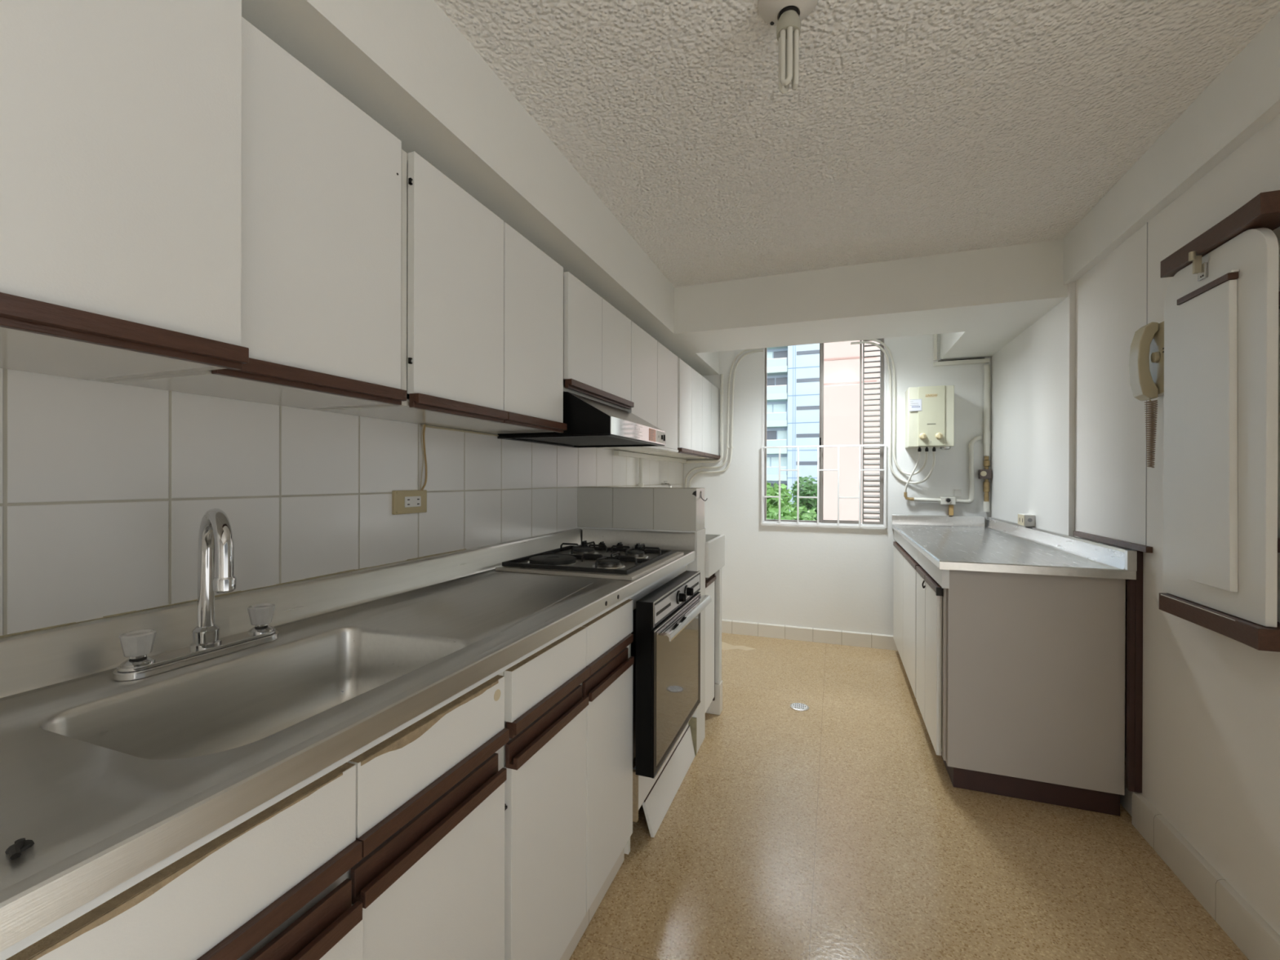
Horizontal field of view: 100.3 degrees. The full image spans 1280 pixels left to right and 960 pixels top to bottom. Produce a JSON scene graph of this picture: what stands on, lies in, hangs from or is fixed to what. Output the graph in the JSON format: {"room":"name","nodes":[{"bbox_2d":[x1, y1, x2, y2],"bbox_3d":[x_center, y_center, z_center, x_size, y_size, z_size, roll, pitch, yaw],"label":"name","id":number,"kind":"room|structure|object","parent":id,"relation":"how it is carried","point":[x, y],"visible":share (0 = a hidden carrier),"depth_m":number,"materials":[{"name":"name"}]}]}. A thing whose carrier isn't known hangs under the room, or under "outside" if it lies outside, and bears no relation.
{"room":"kitchen","nodes":[
{"label":"kitchen","id":0,"kind":"room"},
{"bbox_2d":[0,368,684,635],"bbox_3d":[-0.603,0.051,1.747,0.120,2.208,5.468,0,0,20],"label":"wall","id":1,"kind":"structure","parent":0,"point":[107,490],"depth_m":1.03,"materials":[{"name":"tile"}]},
{"bbox_2d":[0,0,248,381],"bbox_3d":[-0.755,-0.420,0.634,0.349,0.536,0.335,0,0,20],"label":"upper cabinet","id":2,"kind":"object","parent":1,"relation":"attached to","point":[121,120],"visible":1,"depth_m":0.62,"materials":[{"name":"white wood"}]},
{"bbox_2d":[100,16,406,409],"bbox_3d":[-0.664,-0.421,0.974,0.288,0.536,0.362,0,0,20],"label":"upper cabinet","id":3,"kind":"object","parent":1,"relation":"attached to","point":[322,177],"visible":0.65,"depth_m":0.91,"materials":[{"name":"white"}]},
{"bbox_2d":[0,528,582,701],"bbox_3d":[-0.663,0.263,1.345,0.043,0.082,2.312,0,0,20],"label":"backsplash","id":4,"kind":"structure","parent":1,"relation":"attached to","point":[31,662],"depth_m":1.02,"materials":[{"name":"metal"}]},
{"bbox_2d":[391,489,426,515],"bbox_3d":[-0.632,0.060,1.472,0.013,0.064,0.120,0,0,20],"label":"wall socket","id":5,"kind":"object","parent":1,"relation":"attached to","point":[413,501],"visible":1,"depth_m":1.46,"materials":[{"name":"beige plastic"}]},
{"bbox_2d":[312,149,567,433],"bbox_3d":[-0.485,-0.421,1.465,0.288,0.536,0.671,0,0,20],"label":"upper cabinet","id":6,"kind":"object","parent":1,"relation":"attached to","point":[482,305],"visible":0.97,"depth_m":1.30,"materials":[{"name":"white"}]},
{"bbox_2d":[419,424,427,490],"bbox_3d":[-0.608,-0.063,1.513,0.018,0.188,0.023,0,0,30],"label":"cable","id":7,"kind":"object","parent":6,"relation":"hanging from","point":[423,433],"visible":1,"depth_m":1.51,"materials":[{"name":"beige plastic"}]},
{"bbox_2d":[421,424,498,436],"bbox_3d":[-0.547,-0.154,1.706,0.006,0.006,0.410,0,0,20],"label":"cable","id":8,"kind":"object","parent":1,"relation":"attached to","point":[427,426],"visible":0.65,"depth_m":1.66,"materials":[{"name":"white plastic"}]},
{"bbox_2d":[563,271,634,410],"bbox_3d":[-0.264,-0.493,2.068,0.288,0.393,0.608,0,0,20],"label":"upper cabinet","id":9,"kind":"object","parent":1,"relation":"attached to","point":[597,335],"visible":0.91,"depth_m":1.96,"materials":[{"name":"white"}]},
{"bbox_2d":[497,391,665,448],"bbox_3d":[-0.190,-0.219,2.054,0.435,0.150,0.583,0,0,20],"label":"extractor hood","id":10,"kind":"object","parent":9,"relation":"attached to","point":[590,423],"visible":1,"depth_m":1.83,"materials":[{"name":"black metal"}]},
{"bbox_2d":[596,320,678,452],"bbox_3d":[-0.039,-0.423,2.707,0.275,0.534,0.740,0,0,20],"label":"upper cabinet","id":11,"kind":"object","parent":1,"relation":"attached to","point":[654,367],"visible":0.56,"depth_m":2.63,"materials":[{"name":"white"}]},
{"bbox_2d":[638,457,643,487],"bbox_3d":[0.006,-0.038,3.181,0.032,0.184,0.032,0,0,20],"label":"pipe","id":12,"kind":"object","parent":1,"relation":"attached to","point":[640,484],"visible":0.87,"depth_m":3.17,"materials":[{"name":"white plastic"}]},
{"bbox_2d":[613,450,686,462],"bbox_3d":[0.109,-0.144,3.478,0.030,0.026,1.370,0,0,20],"label":"cable trunking","id":13,"kind":"object","parent":1,"relation":"attached to","point":[621,453],"visible":1,"depth_m":3.25,"materials":[{"name":"white plastic"}]},
{"bbox_2d":[661,480,671,487],"bbox_3d":[0.177,0.035,3.608,0.059,0.056,0.057,0,0,-23],"label":"tap","id":14,"kind":"object","parent":1,"relation":"attached to","point":[662,484],"visible":0.89,"depth_m":3.60,"materials":[{"name":"grey metal"}]},
{"bbox_2d":[635,358,704,456],"bbox_3d":[0.195,-0.423,3.326,0.288,0.536,0.572,0,0,20],"label":"upper cabinet","id":15,"kind":"object","parent":1,"relation":"attached to","point":[689,380],"visible":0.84,"depth_m":3.23,"materials":[{"name":"white wood"}]},
{"bbox_2d":[666,376,719,459],"bbox_3d":[0.384,-0.423,3.846,0.288,0.536,0.533,0,0,20],"label":"upper cabinet","id":16,"kind":"object","parent":1,"relation":"attached to","point":[709,391],"visible":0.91,"depth_m":3.77,"materials":[{"name":"white"}]},
{"bbox_2d":[631,608,635,759],"bbox_3d":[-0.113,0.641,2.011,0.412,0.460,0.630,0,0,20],"label":"panel","id":17,"kind":"object","parent":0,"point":[633,644],"depth_m":1.67,"materials":[{"name":"black metal"}]},
{"bbox_2d":[577,486,705,753],"bbox_3d":[0.003,0.595,2.418,0.561,1.121,0.158,0,0,20],"label":"wall partition","id":18,"kind":"structure","parent":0,"point":[673,509],"depth_m":2.34,"materials":[{"name":"tile"}]},
{"bbox_2d":[688,716,697,755],"bbox_3d":[0.210,1.079,2.254,0.056,0.155,0.013,0,0,20],"label":"trim","id":19,"kind":"structure","parent":18,"relation":"attached to","point":[692,722],"depth_m":2.24,"materials":[{"name":"paint"}]},
{"bbox_2d":[683,333,991,635],"bbox_3d":[1.324,0.052,3.863,2.050,2.208,0.130,0,0,20],"label":"wall","id":20,"kind":"structure","parent":0,"point":[836,578],"depth_m":3.79,"materials":[{"name":"paint"}]},
{"bbox_2d":[684,373,723,463],"bbox_3d":[0.490,-0.465,4.085,0.298,0.672,0.023,0,0,20],"label":"conduit","id":21,"kind":"object","parent":20,"relation":"attached to","point":[721,375],"visible":0.95,"depth_m":4.03,"materials":[{"name":"white plastic"}]},
{"bbox_2d":[684,347,763,487],"bbox_3d":[0.626,-0.366,4.036,0.594,1.240,0.020,0,0,20],"label":"conduit","id":22,"kind":"object","parent":20,"relation":"attached to","point":[744,350],"visible":0.9,"depth_m":4.02,"materials":[{"name":"white plastic"}]},
{"bbox_2d":[688,349,763,487],"bbox_3d":[0.641,-0.354,4.030,0.562,1.215,0.020,0,0,20],"label":"conduit","id":23,"kind":"object","parent":20,"relation":"attached to","point":[759,350],"visible":0.94,"depth_m":4.00,"materials":[{"name":"white plastic"}]},
{"bbox_2d":[721,619,897,650],"bbox_3d":[1.053,1.107,3.887,1.530,0.097,0.014,0,0,20],"label":"baseboard","id":24,"kind":"structure","parent":20,"relation":"attached to","point":[886,642],"depth_m":3.82,"materials":[{"name":"tile"}]},
{"bbox_2d":[762,337,886,526],"bbox_3d":[1.315,-0.357,3.859,0.834,1.354,0.124,0,0,20],"label":"window","id":25,"kind":"structure","parent":20,"relation":"in","point":[882,388],"depth_m":3.75,"materials":[{"name":"white paint"}]},
{"bbox_2d":[760,444,886,528],"bbox_3d":[1.288,0.042,3.791,0.842,0.573,0.014,0,0,20],"label":"window grille","id":26,"kind":"object","parent":25,"relation":"attached to","point":[874,445],"visible":1,"depth_m":3.78,"materials":[{"name":"white metal"}]},
{"bbox_2d":[850,341,935,484],"bbox_3d":[1.708,-0.467,3.621,0.523,0.986,0.088,0,0,32],"label":"pipe","id":27,"kind":"object","parent":20,"relation":"attached to","point":[860,342],"visible":0.99,"depth_m":3.63,"materials":[{"name":"white plastic"}]},
{"bbox_2d":[861,338,928,475],"bbox_3d":[1.707,-0.508,3.620,0.443,0.954,0.087,0,0,34],"label":"pipe","id":28,"kind":"object","parent":20,"relation":"attached to","point":[873,340],"visible":0.98,"depth_m":3.63,"materials":[{"name":"white plastic"}]},
{"bbox_2d":[905,385,954,451],"bbox_3d":[1.879,-0.390,3.472,0.258,0.413,0.221,0,0,20],"label":"water heater","id":29,"kind":"object","parent":20,"relation":"attached to","point":[929,410],"visible":1,"depth_m":3.40,"materials":[{"name":"beige metal"}]},
{"bbox_2d":[904,451,920,492],"bbox_3d":[1.801,-0.051,3.536,0.021,0.273,0.125,0,0,-20],"label":"flexible hose","id":30,"kind":"object","parent":29,"relation":"attached to","point":[919,452],"visible":1,"depth_m":3.52,"materials":[{"name":"white metal"}]},
{"bbox_2d":[903,492,914,500],"bbox_3d":[1.804,0.110,3.584,0.060,0.057,0.022,0,0,20],"label":"brass elbow","id":31,"kind":"object","parent":30,"relation":"attached to","point":[906,497],"visible":1,"depth_m":3.58,"materials":[{"name":"metal"}]},
{"bbox_2d":[913,435,982,504],"bbox_3d":[2.019,-0.064,3.511,0.393,0.451,0.052,0,0,20],"label":"gas pipe","id":32,"kind":"object","parent":20,"relation":"attached to","point":[943,500],"visible":1,"depth_m":3.46,"materials":[{"name":"white metal"}]},
{"bbox_2d":[948,504,953,515],"bbox_3d":[2.046,0.198,3.513,0.024,0.069,0.032,0,0,20],"label":"tube","id":33,"kind":"object","parent":32,"relation":"hanging from","point":[950,506],"visible":1,"depth_m":3.50,"materials":[{"name":"gold plastic"}]},
{"bbox_2d":[933,333,989,366],"bbox_3d":[2.098,-0.879,3.493,0.318,0.245,0.032,0,0,20],"label":"trunk","id":34,"kind":"object","parent":20,"relation":"attached to","point":[971,361],"visible":0.81,"depth_m":3.50,"materials":[{"name":"white"}]},
{"bbox_2d":[978,364,991,511],"bbox_3d":[2.220,-0.268,3.434,0.066,0.945,0.056,0,0,20],"label":"corner gas riser","id":35,"kind":"object","parent":20,"relation":"attached to","point":[986,473],"visible":1,"depth_m":3.42,"materials":[{"name":"white metal"}]},
{"bbox_2d":[434,0,1279,287],"bbox_3d":[0.452,-1.090,1.361,2.320,0.080,5.468,0,0,20],"label":"ceiling","id":36,"kind":"structure","parent":0,"point":[908,128],"depth_m":1.50,"materials":[{"name":"white paint"}]},
{"bbox_2d":[241,0,719,375],"bbox_3d":[-0.440,-0.926,1.606,0.276,0.253,5.318,0,0,20],"label":"beam","id":37,"kind":"structure","parent":36,"relation":"attached to","point":[406,64],"depth_m":1.31,"materials":[{"name":"paint"}]},
{"bbox_2d":[757,0,818,93],"bbox_3d":[0.324,-0.951,1.164,0.132,0.198,0.132,0,0,20],"label":"bulb","id":38,"kind":"object","parent":36,"relation":"attached to","point":[787,15],"visible":1,"depth_m":1.15,"materials":[{"name":"grey glass"}]},
{"bbox_2d":[778,5,798,18],"bbox_3d":[0.324,-1.012,1.164,0.042,0.008,0.042,0,0,20],"label":"socket","id":39,"kind":"object","parent":38,"relation":"attached to","point":[784,11],"depth_m":1.15,"materials":[{"name":"black"}]},
{"bbox_2d":[674,239,1067,353],"bbox_3d":[1.103,-0.924,2.845,1.774,0.253,0.480,0,0,20],"label":"beam","id":40,"kind":"structure","parent":36,"relation":"attached to","point":[1014,286],"depth_m":2.63,"materials":[{"name":"paint"}]},
{"bbox_2d":[940,326,1029,359],"bbox_3d":[2.006,-0.922,3.158,0.291,0.253,0.726,0,0,20],"label":"beam","id":41,"kind":"structure","parent":36,"relation":"attached to","point":[985,343],"depth_m":3.15,"materials":[{"name":"paint"}]},
{"bbox_2d":[568,632,1248,959],"bbox_3d":[0.446,1.188,1.365,2.320,0.060,5.468,0,0,20],"label":"floor","id":42,"kind":"structure","parent":0,"point":[836,828],"depth_m":1.64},
{"bbox_2d":[5,675,509,959],"bbox_3d":[-0.597,0.745,0.767,0.547,0.821,0.662,0,0,20],"label":"base cabinet","id":43,"kind":"object","parent":42,"relation":"on","point":[396,851],"visible":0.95,"depth_m":0.68,"materials":[{"name":"laminate"}]},
{"bbox_2d":[0,528,695,959],"bbox_3d":[-0.423,0.342,1.258,0.556,0.244,2.314,0,0,20],"label":"countertop","id":44,"kind":"structure","parent":43,"relation":"on","point":[106,784],"depth_m":0.79,"materials":[{"name":"grey metal"}]},
{"bbox_2d":[112,508,278,680],"bbox_3d":[-0.691,0.173,0.892,0.160,0.254,0.242,0,0,20],"label":"sink faucet","id":45,"kind":"object","parent":44,"relation":"on","point":[215,540],"visible":1,"depth_m":0.88,"materials":[{"name":"silver metal"}]},
{"bbox_2d":[494,540,683,580],"bbox_3d":[-0.151,0.273,1.946,0.483,0.051,0.579,0,0,20],"label":"gas hob","id":46,"kind":"object","parent":44,"relation":"in","point":[582,560],"visible":1,"depth_m":1.80,"materials":[{"name":"black metal"}]},
{"bbox_2d":[497,599,633,959],"bbox_3d":[-0.375,0.745,1.391,0.537,0.821,0.660,0,0,20],"label":"base cabinet","id":47,"kind":"object","parent":42,"relation":"on","point":[566,757],"visible":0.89,"depth_m":1.21,"materials":[{"name":"laminate"}]},
{"bbox_2d":[624,564,688,854],"bbox_3d":[-0.148,0.735,2.025,0.529,0.802,0.682,0,0,20],"label":"housing","id":48,"kind":"object","parent":42,"relation":"on","point":[642,785],"visible":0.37,"depth_m":1.70,"materials":[{"name":"white laminate"}]},
{"bbox_2d":[631,570,711,778],"bbox_3d":[-0.059,0.617,1.964,0.547,0.520,0.681,0,0,20],"label":"oven","id":49,"kind":"object","parent":48,"relation":"in","point":[665,646],"visible":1,"depth_m":1.67,"materials":[{"name":"black metal"}]},
{"bbox_2d":[642,725,694,837],"bbox_3d":[0.117,1.089,1.968,0.032,0.132,0.575,0,0,20],"label":"loose kickboard","id":50,"kind":"object","parent":42,"relation":"on","point":[656,804],"visible":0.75,"depth_m":1.91,"materials":[{"name":"white laminate"}]},
{"bbox_2d":[705,573,715,712],"bbox_3d":[0.082,0.789,2.603,0.545,0.692,0.235,0,0,20],"label":"laundry cabinet","id":51,"kind":"object","parent":42,"relation":"on","point":[710,581],"visible":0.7,"depth_m":2.52,"materials":[{"name":"white laminate"}]},
{"bbox_2d":[705,533,724,577],"bbox_3d":[0.103,0.359,2.669,0.573,0.160,0.378,0,0,20],"label":"sink","id":52,"kind":"object","parent":51,"relation":"in","point":[714,543],"visible":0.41,"depth_m":2.53,"materials":[{"name":"white ceramic"}]},
{"bbox_2d":[706,680,722,715],"bbox_3d":[0.367,1.080,2.665,0.079,0.149,0.064,0,0,20],"label":"footing","id":53,"kind":"object","parent":42,"relation":"on","point":[716,705],"visible":0.49,"depth_m":2.63,"materials":[{"name":"white paint"}]},
{"bbox_2d":[715,568,721,684],"bbox_3d":[0.368,0.722,2.663,0.070,0.564,0.055,0,0,20],"label":"pier","id":54,"kind":"object","parent":53,"relation":"on","point":[718,574],"visible":0.44,"depth_m":2.63,"materials":[{"name":"white paint"}]},
{"bbox_2d":[721,641,755,650],"bbox_3d":[0.594,1.154,3.723,0.430,0.001,0.200,0,0,20],"label":"floor stain","id":55,"kind":"structure","parent":42,"relation":"on","point":[725,646],"depth_m":3.68,"materials":[{"name":"beige"}]},
{"bbox_2d":[790,702,808,711],"bbox_3d":[0.812,1.154,2.720,0.092,0.005,0.092,0,0,20],"label":"floor drain","id":56,"kind":"object","parent":42,"relation":"on","point":[796,706],"visible":1,"depth_m":2.71,"materials":[{"name":"grey metal"}]},
{"bbox_2d":[893,529,919,697],"bbox_3d":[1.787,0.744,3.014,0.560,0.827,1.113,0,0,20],"label":"door","id":57,"kind":"structure","parent":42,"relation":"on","point":[905,555],"depth_m":2.98,"materials":[{"name":"white laminate"}]},
{"bbox_2d":[891,514,1137,579],"bbox_3d":[1.686,0.283,2.712,0.580,0.095,1.782,0,0,20],"label":"countertop","id":58,"kind":"structure","parent":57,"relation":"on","point":[960,543],"depth_m":2.26,"materials":[{"name":"silver metal"}]},
{"bbox_2d":[915,551,1125,816],"bbox_3d":[1.482,0.745,2.193,0.571,0.827,0.635,0,0,20],"label":"base cabinet","id":59,"kind":"object","parent":42,"relation":"on","point":[1020,677],"visible":0.87,"depth_m":1.91,"materials":[{"name":"white laminate"}]},
{"bbox_2d":[990,113,1279,935],"bbox_3d":[1.459,0.058,0.994,0.170,2.208,5.468,0,0,20],"label":"wall","id":60,"kind":"structure","parent":0,"point":[1068,437],"depth_m":1.70,"materials":[{"name":"paint"}]},
{"bbox_2d":[1017,513,1035,526],"bbox_3d":[1.978,0.205,2.736,0.048,0.058,0.105,0,0,20],"label":"socket","id":61,"kind":"object","parent":60,"relation":"attached to","point":[1024,519],"visible":1,"depth_m":2.69,"materials":[{"name":"white plastic"}]},
{"bbox_2d":[1073,531,1152,552],"bbox_3d":[1.742,0.226,1.989,0.018,0.020,0.559,0,0,20],"label":"batten","id":62,"kind":"object","parent":60,"relation":"attached to","point":[1141,548],"visible":1,"depth_m":1.92,"materials":[{"name":"brown wood"}]},
{"bbox_2d":[1125,550,1142,792],"bbox_3d":[1.660,0.639,1.794,0.035,0.807,0.021,0,0,20],"label":"batten","id":63,"kind":"object","parent":60,"relation":"attached to","point":[1134,587],"visible":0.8,"depth_m":1.78,"materials":[{"name":"brown paint"}]},
{"bbox_2d":[1128,320,1164,467],"bbox_3d":[1.591,-0.263,1.660,0.080,0.451,0.120,0,0,20],"label":"phone","id":64,"kind":"object","parent":60,"relation":"attached to","point":[1146,361],"visible":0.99,"depth_m":1.65,"materials":[{"name":"beige plastic"}]},
{"bbox_2d":[1145,222,1147,545],"bbox_3d":[1.670,-0.317,1.761,0.001,1.065,0.002,0,0,20],"label":"joint","id":65,"kind":"object","parent":60,"relation":"attached to","point":[1147,222],"visible":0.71,"depth_m":1.76,"materials":[{"name":"grey"}]},
{"bbox_2d":[1062,11,1279,284],"bbox_3d":[1.151,-0.947,0.384,0.036,0.198,4.112,0,0,20],"label":"beam","id":66,"kind":"structure","parent":60,"relation":"attached to","point":[1244,98],"depth_m":1.50,"materials":[{"name":"paint"}]},
{"bbox_2d":[1131,791,1279,959],"bbox_3d":[1.433,1.105,1.151,0.020,0.113,1.382,0,0,20],"label":"baseboard","id":67,"kind":"structure","parent":60,"relation":"attached to","point":[1243,925],"depth_m":1.44,"materials":[{"name":"tile"}]},
{"bbox_2d":[1159,190,1279,652],"bbox_3d":[1.472,-0.129,1.359,0.096,1.010,0.413,0,0,20],"label":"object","id":68,"kind":"object","parent":60,"relation":"attached to","point":[1221,543],"visible":1,"depth_m":1.29,"materials":[{"name":"white laminate"}]},
{"label":"outside","id":69,"kind":"structure","parent":0,"visible":0},
{"bbox_3d":[21.907,12.205,60.145,120.000,0.200,112.000,0,0,20],"label":"ground","id":70,"kind":"structure","parent":69,"visible":0},
{"bbox_2d":[766,481,801,518],"bbox_3d":[5.669,5.872,24.363,3.197,12.525,3.266,0,0,20],"label":"tree","id":71,"kind":"object","parent":70,"relation":"on","point":[772,503],"visible":0.22,"depth_m":23.85,"materials":[{"name":"green plant"}]},
{"bbox_2d":[766,505,817,520],"bbox_3d":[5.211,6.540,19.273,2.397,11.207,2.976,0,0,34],"label":"bush","id":72,"kind":"object","parent":70,"relation":"on","point":[785,514],"visible":0.08,"depth_m":19.34,"materials":[{"name":"green plant"}]},
{"bbox_2d":[766,343,819,511],"bbox_3d":[5.564,-12.418,61.807,52.000,57.050,10.040,0,0,20],"label":"apartment building","id":73,"kind":"structure","parent":70,"relation":"on","point":[793,372],"depth_m":52.98,"materials":[{"name":"blue"}]},
{"bbox_2d":[790,475,817,520],"bbox_3d":[8.963,5.957,27.016,2.715,12.363,3.303,0,0,20],"label":"tree","id":74,"kind":"object","parent":70,"relation":"on","point":[810,488],"visible":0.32,"depth_m":26.30,"materials":[{"name":"green plant"}]},
{"bbox_2d":[823,340,879,523],"bbox_3d":[9.881,0.659,14.481,9.360,23.000,6.020,0,0,20],"label":"building","id":75,"kind":"structure","parent":70,"relation":"on","point":[841,359],"depth_m":13.07,"materials":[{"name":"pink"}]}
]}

